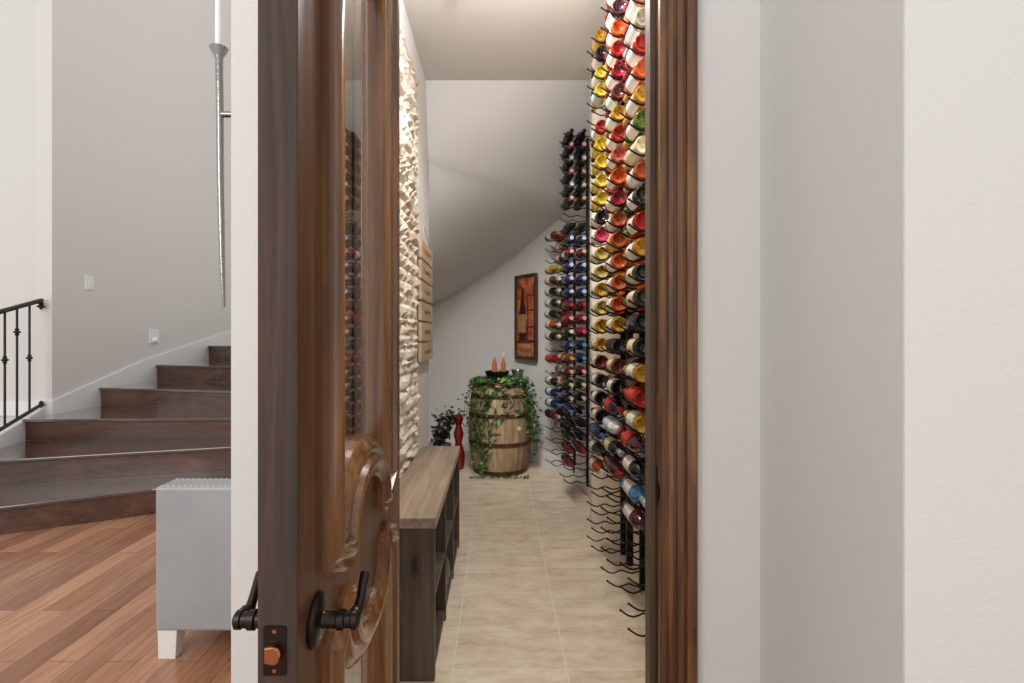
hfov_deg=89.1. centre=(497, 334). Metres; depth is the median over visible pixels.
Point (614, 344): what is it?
wine bottle
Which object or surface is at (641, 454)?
wine bottle
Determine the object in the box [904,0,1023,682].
wall
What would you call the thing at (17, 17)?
wall
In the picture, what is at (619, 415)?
wine bottle
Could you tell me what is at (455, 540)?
shelf
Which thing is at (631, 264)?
wine bottle
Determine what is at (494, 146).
ceiling
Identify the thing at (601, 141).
wine bottle
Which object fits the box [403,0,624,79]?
ceiling
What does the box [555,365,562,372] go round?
wine bottle
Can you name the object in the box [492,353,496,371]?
bottle
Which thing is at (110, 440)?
staircase
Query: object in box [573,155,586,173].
wine bottle
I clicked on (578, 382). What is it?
wine bottle
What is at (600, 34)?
wine bottle
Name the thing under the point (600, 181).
wine bottle
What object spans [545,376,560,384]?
wine bottle
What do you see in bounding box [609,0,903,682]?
wall
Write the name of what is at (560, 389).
wine bottle
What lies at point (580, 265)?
wine bottle
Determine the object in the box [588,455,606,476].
wine bottle
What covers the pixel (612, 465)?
wine bottle
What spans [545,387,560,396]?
wine bottle
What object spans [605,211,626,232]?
wine bottle
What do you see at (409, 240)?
stone wall
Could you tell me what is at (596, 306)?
wine bottle
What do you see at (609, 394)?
wine bottle
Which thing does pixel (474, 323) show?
wall
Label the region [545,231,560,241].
wine bottle
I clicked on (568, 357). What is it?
wine bottle
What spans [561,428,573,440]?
wine bottle
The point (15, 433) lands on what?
trim
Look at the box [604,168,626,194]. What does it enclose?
wine bottle
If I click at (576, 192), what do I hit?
wine bottle
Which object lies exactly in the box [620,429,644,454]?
wine bottle
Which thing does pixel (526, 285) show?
framed picture
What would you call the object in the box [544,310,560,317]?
wine bottle
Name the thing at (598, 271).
wine bottle
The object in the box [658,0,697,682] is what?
trim
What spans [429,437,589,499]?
baseboard
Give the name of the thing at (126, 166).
wall
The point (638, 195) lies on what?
wine bottle
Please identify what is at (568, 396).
wine bottle
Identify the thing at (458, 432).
floor vase
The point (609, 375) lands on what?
wine bottle
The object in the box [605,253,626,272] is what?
wine bottle
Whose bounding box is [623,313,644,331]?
wine bottle
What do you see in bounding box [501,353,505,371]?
bottle
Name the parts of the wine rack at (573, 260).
rail, rail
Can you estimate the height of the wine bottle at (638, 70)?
0.076 m
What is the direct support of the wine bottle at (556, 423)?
on the wine rack at (573, 260)
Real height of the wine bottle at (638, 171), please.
0.077 m
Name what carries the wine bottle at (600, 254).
on the wine rack at (624, 536)
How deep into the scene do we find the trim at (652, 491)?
1.56 m
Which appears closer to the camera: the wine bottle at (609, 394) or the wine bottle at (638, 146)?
the wine bottle at (638, 146)
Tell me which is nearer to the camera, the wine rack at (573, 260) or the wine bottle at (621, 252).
the wine bottle at (621, 252)
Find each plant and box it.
[429,405,465,445]
[457,374,544,473]
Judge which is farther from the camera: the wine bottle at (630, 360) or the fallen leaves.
the fallen leaves
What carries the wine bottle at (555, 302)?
on the wine rack at (573, 260)
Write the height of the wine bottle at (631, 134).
0.076 m
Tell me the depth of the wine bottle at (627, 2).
2.43 m
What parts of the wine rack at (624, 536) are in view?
rail, rail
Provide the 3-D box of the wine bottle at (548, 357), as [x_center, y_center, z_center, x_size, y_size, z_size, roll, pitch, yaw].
[0.531,0.226,4.949,0.076,0.077,0.300,0,0,-15]
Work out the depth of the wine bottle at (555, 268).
4.93 m
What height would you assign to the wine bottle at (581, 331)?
0.076 m
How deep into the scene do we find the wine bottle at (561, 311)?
4.93 m
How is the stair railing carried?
attached to the staircase
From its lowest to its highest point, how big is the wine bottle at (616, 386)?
0.082 m
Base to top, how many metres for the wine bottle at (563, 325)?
0.077 m
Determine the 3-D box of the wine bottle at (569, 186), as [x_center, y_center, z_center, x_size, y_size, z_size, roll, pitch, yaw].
[0.580,-1.199,4.270,0.076,0.076,0.300,0,0,-3]
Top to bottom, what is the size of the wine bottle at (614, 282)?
0.077 m
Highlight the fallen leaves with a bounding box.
[469,474,529,478]
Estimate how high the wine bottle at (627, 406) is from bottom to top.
0.076 m
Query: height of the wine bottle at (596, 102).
0.082 m
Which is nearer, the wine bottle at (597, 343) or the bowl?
the wine bottle at (597, 343)
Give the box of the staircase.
[0,345,230,534]
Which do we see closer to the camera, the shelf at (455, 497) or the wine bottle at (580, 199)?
the shelf at (455, 497)
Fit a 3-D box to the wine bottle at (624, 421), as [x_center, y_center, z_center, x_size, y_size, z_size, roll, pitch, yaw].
[0.711,0.481,2.754,0.076,0.077,0.300,0,0,0]
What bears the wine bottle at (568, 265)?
on the wine rack at (587, 322)
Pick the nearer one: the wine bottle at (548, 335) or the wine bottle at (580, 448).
the wine bottle at (580, 448)
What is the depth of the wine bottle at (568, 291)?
4.22 m
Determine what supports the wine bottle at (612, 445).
on the wine rack at (641, 550)
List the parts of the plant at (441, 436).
pot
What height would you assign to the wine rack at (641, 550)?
3.210 m
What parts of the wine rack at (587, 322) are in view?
rail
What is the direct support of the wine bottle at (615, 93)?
on the wine rack at (641, 550)
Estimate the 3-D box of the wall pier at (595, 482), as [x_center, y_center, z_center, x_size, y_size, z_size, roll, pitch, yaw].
[0.735,-0.280,3.740,0.130,3.320,0.080,0,0,0]
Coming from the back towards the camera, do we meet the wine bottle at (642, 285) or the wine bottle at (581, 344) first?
the wine bottle at (581, 344)
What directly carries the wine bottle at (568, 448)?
on the wine rack at (587, 322)
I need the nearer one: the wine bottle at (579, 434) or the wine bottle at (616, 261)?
the wine bottle at (616, 261)
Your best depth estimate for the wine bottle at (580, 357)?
4.23 m
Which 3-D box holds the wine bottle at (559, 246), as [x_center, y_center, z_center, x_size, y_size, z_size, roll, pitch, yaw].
[0.628,-0.842,4.977,0.082,0.082,0.300,0,0,-15]
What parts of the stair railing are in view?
rail, handrail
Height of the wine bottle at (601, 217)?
0.077 m
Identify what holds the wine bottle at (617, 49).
on the wine rack at (641, 550)
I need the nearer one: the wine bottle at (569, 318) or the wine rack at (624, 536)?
the wine rack at (624, 536)
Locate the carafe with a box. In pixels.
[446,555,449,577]
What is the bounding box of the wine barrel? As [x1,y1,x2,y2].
[468,380,530,476]
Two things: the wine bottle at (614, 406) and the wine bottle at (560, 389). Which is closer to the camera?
the wine bottle at (614, 406)
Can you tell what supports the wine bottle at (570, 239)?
on the wine rack at (587, 322)
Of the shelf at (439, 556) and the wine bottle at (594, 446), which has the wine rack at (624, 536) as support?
the wine bottle at (594, 446)
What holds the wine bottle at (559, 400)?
on the wine rack at (573, 260)
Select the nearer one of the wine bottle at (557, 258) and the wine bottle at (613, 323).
the wine bottle at (613, 323)
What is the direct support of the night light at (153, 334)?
attached to the wall at (126, 166)
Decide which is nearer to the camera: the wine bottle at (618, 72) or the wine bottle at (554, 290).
the wine bottle at (618, 72)
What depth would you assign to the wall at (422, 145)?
3.70 m
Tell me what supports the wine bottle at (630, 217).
on the wine rack at (641, 550)
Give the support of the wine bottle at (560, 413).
on the wine rack at (573, 260)
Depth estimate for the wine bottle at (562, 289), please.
4.98 m
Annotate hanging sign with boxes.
[418,224,432,361]
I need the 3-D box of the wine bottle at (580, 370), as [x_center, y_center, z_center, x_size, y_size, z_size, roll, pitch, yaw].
[0.680,0.292,4.281,0.076,0.076,0.300,0,0,-3]
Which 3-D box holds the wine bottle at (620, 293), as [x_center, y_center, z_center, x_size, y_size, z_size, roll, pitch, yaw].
[0.711,-0.265,3.178,0.076,0.077,0.300,0,0,0]
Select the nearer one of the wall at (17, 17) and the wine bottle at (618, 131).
the wine bottle at (618, 131)
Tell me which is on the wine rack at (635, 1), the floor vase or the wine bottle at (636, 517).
the wine bottle at (636, 517)
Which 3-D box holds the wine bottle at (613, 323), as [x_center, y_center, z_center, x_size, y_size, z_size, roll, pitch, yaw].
[0.610,-0.052,2.746,0.076,0.077,0.300,0,0,0]
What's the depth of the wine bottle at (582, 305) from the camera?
4.23 m
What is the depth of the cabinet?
2.21 m
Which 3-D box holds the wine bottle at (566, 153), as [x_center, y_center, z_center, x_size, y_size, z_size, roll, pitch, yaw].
[0.579,-1.518,4.283,0.076,0.076,0.300,0,0,-3]
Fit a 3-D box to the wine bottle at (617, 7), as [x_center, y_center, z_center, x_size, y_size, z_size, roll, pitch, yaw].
[0.610,-1.649,2.757,0.076,0.077,0.300,0,0,0]
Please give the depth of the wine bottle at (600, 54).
3.06 m
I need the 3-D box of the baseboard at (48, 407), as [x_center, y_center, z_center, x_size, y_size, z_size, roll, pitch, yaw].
[-5.092,0.720,5.121,1.416,0.150,0.018,0,0,0]
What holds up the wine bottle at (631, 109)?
on the wine rack at (635, 1)
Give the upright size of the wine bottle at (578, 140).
0.076 m
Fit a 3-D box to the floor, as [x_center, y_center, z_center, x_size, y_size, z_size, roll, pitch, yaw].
[-1.300,1.438,4.050,9.000,0.124,10.500,0,0,0]
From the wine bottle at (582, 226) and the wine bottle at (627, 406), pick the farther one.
the wine bottle at (582, 226)
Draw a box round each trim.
[0,408,43,484]
[645,0,660,682]
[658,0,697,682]
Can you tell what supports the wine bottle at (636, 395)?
on the wine rack at (635, 1)
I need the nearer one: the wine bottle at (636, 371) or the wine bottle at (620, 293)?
the wine bottle at (636, 371)
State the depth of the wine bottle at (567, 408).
4.23 m
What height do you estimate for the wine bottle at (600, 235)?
0.082 m
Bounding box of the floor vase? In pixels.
[454,414,464,469]
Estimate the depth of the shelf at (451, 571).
2.76 m
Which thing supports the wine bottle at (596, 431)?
on the wine rack at (624, 536)
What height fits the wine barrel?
0.910 m
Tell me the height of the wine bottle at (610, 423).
0.082 m
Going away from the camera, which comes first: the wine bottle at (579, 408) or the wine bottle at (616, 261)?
the wine bottle at (616, 261)
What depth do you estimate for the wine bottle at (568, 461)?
4.23 m
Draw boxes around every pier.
[590,65,608,524]
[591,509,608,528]
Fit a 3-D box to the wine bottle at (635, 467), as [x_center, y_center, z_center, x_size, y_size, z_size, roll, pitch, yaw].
[0.610,0.587,2.282,0.076,0.077,0.300,0,0,0]
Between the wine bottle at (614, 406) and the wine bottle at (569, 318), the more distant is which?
the wine bottle at (569, 318)
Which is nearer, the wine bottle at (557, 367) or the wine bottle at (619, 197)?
the wine bottle at (619, 197)
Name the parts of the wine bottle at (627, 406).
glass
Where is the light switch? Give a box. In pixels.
[85,275,93,289]
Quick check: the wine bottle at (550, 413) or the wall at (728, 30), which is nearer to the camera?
the wall at (728, 30)
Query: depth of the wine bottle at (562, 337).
4.95 m
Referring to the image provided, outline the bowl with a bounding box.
[485,370,508,382]
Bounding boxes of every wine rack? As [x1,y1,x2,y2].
[545,222,575,473]
[559,133,589,486]
[587,37,632,565]
[600,6,644,589]
[619,0,644,636]
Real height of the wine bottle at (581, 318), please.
0.076 m
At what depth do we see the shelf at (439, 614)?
2.36 m
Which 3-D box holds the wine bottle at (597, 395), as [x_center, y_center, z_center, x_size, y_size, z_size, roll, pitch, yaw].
[0.610,0.372,3.186,0.082,0.082,0.300,0,0,0]
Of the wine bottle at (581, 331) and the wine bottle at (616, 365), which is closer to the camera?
the wine bottle at (616, 365)
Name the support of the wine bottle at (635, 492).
on the wine rack at (635, 1)
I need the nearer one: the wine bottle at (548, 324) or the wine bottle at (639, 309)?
the wine bottle at (639, 309)
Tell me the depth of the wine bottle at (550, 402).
4.91 m
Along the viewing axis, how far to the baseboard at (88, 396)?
6.32 m
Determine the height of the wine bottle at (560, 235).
0.081 m
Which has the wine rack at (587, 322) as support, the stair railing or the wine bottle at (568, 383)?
the wine bottle at (568, 383)
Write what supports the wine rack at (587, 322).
attached to the wall at (474, 323)
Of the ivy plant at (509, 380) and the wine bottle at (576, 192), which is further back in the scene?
the ivy plant at (509, 380)
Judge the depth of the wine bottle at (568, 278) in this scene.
4.23 m
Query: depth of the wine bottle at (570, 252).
4.22 m
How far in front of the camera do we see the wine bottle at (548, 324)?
4.93 m
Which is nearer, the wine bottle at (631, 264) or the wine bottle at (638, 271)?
the wine bottle at (638, 271)
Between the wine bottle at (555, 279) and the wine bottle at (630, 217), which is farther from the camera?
the wine bottle at (555, 279)
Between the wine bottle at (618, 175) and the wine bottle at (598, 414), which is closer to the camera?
the wine bottle at (618, 175)
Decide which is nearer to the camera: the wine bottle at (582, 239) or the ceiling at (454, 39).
the ceiling at (454, 39)
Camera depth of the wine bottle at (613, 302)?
2.62 m
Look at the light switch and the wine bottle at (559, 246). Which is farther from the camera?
the light switch
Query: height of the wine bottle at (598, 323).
0.082 m
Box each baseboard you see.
[0,400,53,415]
[54,331,230,413]
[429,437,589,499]
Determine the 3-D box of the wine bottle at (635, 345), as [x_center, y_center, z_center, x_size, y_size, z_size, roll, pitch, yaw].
[0.610,0.052,2.323,0.082,0.082,0.300,0,0,0]
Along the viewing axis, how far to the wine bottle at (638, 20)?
2.22 m
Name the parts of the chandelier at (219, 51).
cross arm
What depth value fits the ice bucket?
5.21 m
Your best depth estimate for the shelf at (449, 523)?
2.80 m
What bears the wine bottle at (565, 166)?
on the wine rack at (587, 322)
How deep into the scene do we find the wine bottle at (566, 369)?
4.22 m
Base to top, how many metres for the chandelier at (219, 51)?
3.960 m
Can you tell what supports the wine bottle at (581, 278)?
on the wine rack at (587, 322)
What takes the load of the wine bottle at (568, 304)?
on the wine rack at (587, 322)
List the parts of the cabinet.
leg, nailhead trim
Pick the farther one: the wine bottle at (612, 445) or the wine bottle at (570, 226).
the wine bottle at (570, 226)
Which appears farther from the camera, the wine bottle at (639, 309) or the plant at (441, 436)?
the plant at (441, 436)
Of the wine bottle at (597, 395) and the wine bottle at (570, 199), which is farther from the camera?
the wine bottle at (570, 199)
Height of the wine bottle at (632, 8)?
0.077 m
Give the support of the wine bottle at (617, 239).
on the wine rack at (641, 550)
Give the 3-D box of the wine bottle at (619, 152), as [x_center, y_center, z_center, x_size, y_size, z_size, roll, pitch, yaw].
[0.610,-0.906,2.748,0.082,0.082,0.300,0,0,0]
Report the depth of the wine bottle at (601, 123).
3.06 m
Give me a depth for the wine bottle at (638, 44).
2.22 m
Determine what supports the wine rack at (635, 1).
attached to the wall at (832, 71)
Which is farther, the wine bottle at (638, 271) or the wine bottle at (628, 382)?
the wine bottle at (628, 382)
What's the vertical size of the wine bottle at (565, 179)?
0.076 m
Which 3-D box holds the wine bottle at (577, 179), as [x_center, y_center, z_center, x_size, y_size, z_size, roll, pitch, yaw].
[0.680,-1.305,4.289,0.076,0.076,0.300,0,0,-3]
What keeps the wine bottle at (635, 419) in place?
on the wine rack at (635, 1)
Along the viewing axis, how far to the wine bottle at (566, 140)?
4.23 m
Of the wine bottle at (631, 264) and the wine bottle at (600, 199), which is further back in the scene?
the wine bottle at (600, 199)
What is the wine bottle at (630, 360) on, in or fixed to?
on the wine rack at (641, 550)
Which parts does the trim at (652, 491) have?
strike plate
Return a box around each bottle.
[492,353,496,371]
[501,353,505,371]
[544,287,560,296]
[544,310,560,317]
[544,409,560,418]
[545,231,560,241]
[545,265,560,274]
[545,276,560,285]
[545,299,560,307]
[545,321,560,328]
[545,332,560,339]
[545,354,560,362]
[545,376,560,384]
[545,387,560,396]
[545,398,560,407]
[554,244,570,252]
[554,254,565,263]
[554,419,570,428]
[555,234,570,242]
[555,288,566,296]
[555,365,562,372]
[555,386,569,391]
[555,398,570,404]
[555,408,570,417]
[556,310,570,317]
[556,332,570,339]
[557,299,569,307]
[557,321,570,328]
[561,142,573,159]
[561,155,573,172]
[561,169,573,185]
[561,182,573,197]
[561,195,573,210]
[561,222,573,235]
[561,236,573,247]
[561,249,573,260]
[561,262,573,273]
[561,275,573,285]
[561,288,573,297]
[561,301,573,310]
[561,314,573,322]
[561,327,573,335]
[561,340,573,348]
[561,352,573,361]
[561,365,573,374]
[561,378,573,387]
[561,390,573,400]
[561,403,573,413]
[561,415,573,427]
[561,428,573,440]
[561,440,573,453]
[561,453,573,467]
[562,128,573,147]
[572,236,585,248]
[572,402,585,413]
[573,129,586,147]
[573,142,586,160]
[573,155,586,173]
[573,169,585,185]
[573,182,585,198]
[573,196,585,210]
[573,222,585,235]
[573,249,586,260]
[573,262,585,273]
[573,275,586,285]
[573,288,586,297]
[573,301,586,310]
[573,314,586,322]
[573,327,586,335]
[573,340,586,348]
[573,352,586,361]
[573,365,586,374]
[573,377,585,387]
[573,390,586,400]
[573,415,586,427]
[573,429,586,440]
[573,440,586,453]
[588,438,605,457]
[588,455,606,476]
[589,422,605,439]
[590,65,606,96]
[590,120,605,145]
[590,265,607,280]
[591,28,606,62]
[591,46,606,78]
[591,83,605,112]
[591,137,607,162]
[591,155,606,178]
[591,174,607,195]
[591,192,608,212]
[591,210,608,229]
[591,228,608,245]
[591,247,608,263]
[591,283,607,297]
[591,301,606,314]
[591,319,606,332]
[591,338,606,350]
[591,354,607,368]
[591,372,608,386]
[591,389,607,404]
[591,407,608,423]
[602,396,624,414]
[602,415,623,434]
[602,435,624,456]
[602,455,624,478]
[604,0,625,41]
[604,19,625,59]
[604,84,625,118]
[604,105,624,136]
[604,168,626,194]
[604,190,626,213]
[604,232,626,251]
[604,296,626,311]
[604,357,626,374]
[604,378,626,395]
[605,0,614,21]
[605,40,625,79]
[605,62,625,98]
[605,126,625,155]
[605,146,626,174]
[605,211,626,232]
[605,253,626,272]
[605,275,626,291]
[605,317,626,332]
[605,338,625,352]
[605,409,623,420]
[606,271,624,278]
[607,248,623,257]
[607,373,625,380]
[607,393,624,401]
[608,290,625,297]
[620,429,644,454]
[621,397,644,412]
[621,442,644,457]
[621,453,644,480]
[621,476,644,506]
[621,499,644,533]
[622,211,639,231]
[623,0,629,12]
[623,0,644,35]
[623,9,644,58]
[623,34,644,80]
[623,59,644,102]
[623,84,644,125]
[623,110,644,147]
[623,136,644,170]
[623,161,644,192]
[623,185,644,214]
[623,211,644,236]
[623,232,644,249]
[623,238,644,260]
[623,258,644,270]
[623,263,644,284]
[623,288,644,307]
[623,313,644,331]
[623,338,644,356]
[623,362,644,381]
[623,386,644,407]
[623,409,644,432]
[623,418,643,436]
[624,379,644,389]
[625,283,644,291]
[625,308,644,311]
[625,357,644,363]
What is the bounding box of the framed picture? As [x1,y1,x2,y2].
[514,273,537,359]
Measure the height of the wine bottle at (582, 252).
0.077 m
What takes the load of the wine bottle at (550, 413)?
on the wine rack at (573, 260)
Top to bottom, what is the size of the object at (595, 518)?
0.141 m
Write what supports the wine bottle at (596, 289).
on the wine rack at (624, 536)
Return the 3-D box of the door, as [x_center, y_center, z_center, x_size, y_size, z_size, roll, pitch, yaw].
[-0.303,0.115,1.122,0.199,2.510,0.788,0,0,2]
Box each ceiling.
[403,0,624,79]
[426,80,589,304]
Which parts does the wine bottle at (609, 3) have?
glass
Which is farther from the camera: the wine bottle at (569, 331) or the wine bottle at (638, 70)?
the wine bottle at (569, 331)
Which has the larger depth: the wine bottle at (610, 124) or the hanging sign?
the hanging sign
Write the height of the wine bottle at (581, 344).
0.076 m
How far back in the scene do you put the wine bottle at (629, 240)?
2.63 m
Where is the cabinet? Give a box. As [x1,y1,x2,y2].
[156,478,230,658]
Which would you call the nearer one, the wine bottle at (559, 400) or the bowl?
the wine bottle at (559, 400)
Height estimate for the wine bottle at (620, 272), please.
0.077 m
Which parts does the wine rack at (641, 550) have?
rail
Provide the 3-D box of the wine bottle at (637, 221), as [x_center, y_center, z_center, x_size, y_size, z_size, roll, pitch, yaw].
[0.610,-0.480,2.323,0.082,0.082,0.300,0,0,0]
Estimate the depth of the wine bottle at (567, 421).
4.23 m
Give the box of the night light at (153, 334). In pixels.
[149,329,158,343]
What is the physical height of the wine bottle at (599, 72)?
0.077 m
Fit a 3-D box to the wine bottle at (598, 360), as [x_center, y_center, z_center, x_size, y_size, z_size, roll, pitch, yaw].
[0.610,0.159,3.189,0.081,0.082,0.300,0,0,0]
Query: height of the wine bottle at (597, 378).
0.077 m
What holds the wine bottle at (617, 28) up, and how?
on the wine rack at (641, 550)
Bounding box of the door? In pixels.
[232,0,399,682]
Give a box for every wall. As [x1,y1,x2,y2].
[0,0,35,425]
[36,0,230,439]
[231,0,759,682]
[400,0,428,452]
[400,29,420,477]
[429,138,589,479]
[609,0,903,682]
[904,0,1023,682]
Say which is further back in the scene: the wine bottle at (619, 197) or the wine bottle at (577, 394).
the wine bottle at (577, 394)
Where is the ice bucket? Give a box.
[511,369,523,381]
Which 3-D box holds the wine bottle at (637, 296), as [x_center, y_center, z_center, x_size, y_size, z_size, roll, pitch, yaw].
[0.610,-0.158,2.317,0.077,0.077,0.300,0,0,0]
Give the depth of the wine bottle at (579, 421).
4.23 m
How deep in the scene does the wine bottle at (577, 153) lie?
4.24 m
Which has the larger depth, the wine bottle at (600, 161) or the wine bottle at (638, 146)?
the wine bottle at (600, 161)
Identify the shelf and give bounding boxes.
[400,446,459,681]
[435,552,444,595]
[435,610,444,663]
[446,520,452,549]
[446,570,452,605]
[454,496,457,515]
[454,539,457,563]
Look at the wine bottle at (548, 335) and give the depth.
4.93 m
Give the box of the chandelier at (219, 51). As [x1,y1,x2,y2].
[209,0,230,306]
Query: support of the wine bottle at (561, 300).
on the wine rack at (573, 260)
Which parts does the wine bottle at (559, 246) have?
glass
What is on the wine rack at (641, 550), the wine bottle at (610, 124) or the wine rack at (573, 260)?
the wine bottle at (610, 124)
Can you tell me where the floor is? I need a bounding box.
[0,439,644,682]
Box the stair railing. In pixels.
[0,298,45,431]
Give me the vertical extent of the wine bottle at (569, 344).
0.076 m
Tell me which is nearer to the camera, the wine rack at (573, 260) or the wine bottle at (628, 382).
the wine bottle at (628, 382)
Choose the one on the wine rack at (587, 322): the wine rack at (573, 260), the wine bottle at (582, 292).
the wine bottle at (582, 292)
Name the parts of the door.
lever, latch plate, lever handle, lock rail, lever, glass pane, glass pane, moulding, moulding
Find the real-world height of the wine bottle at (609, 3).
0.082 m
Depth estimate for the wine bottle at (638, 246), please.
2.20 m

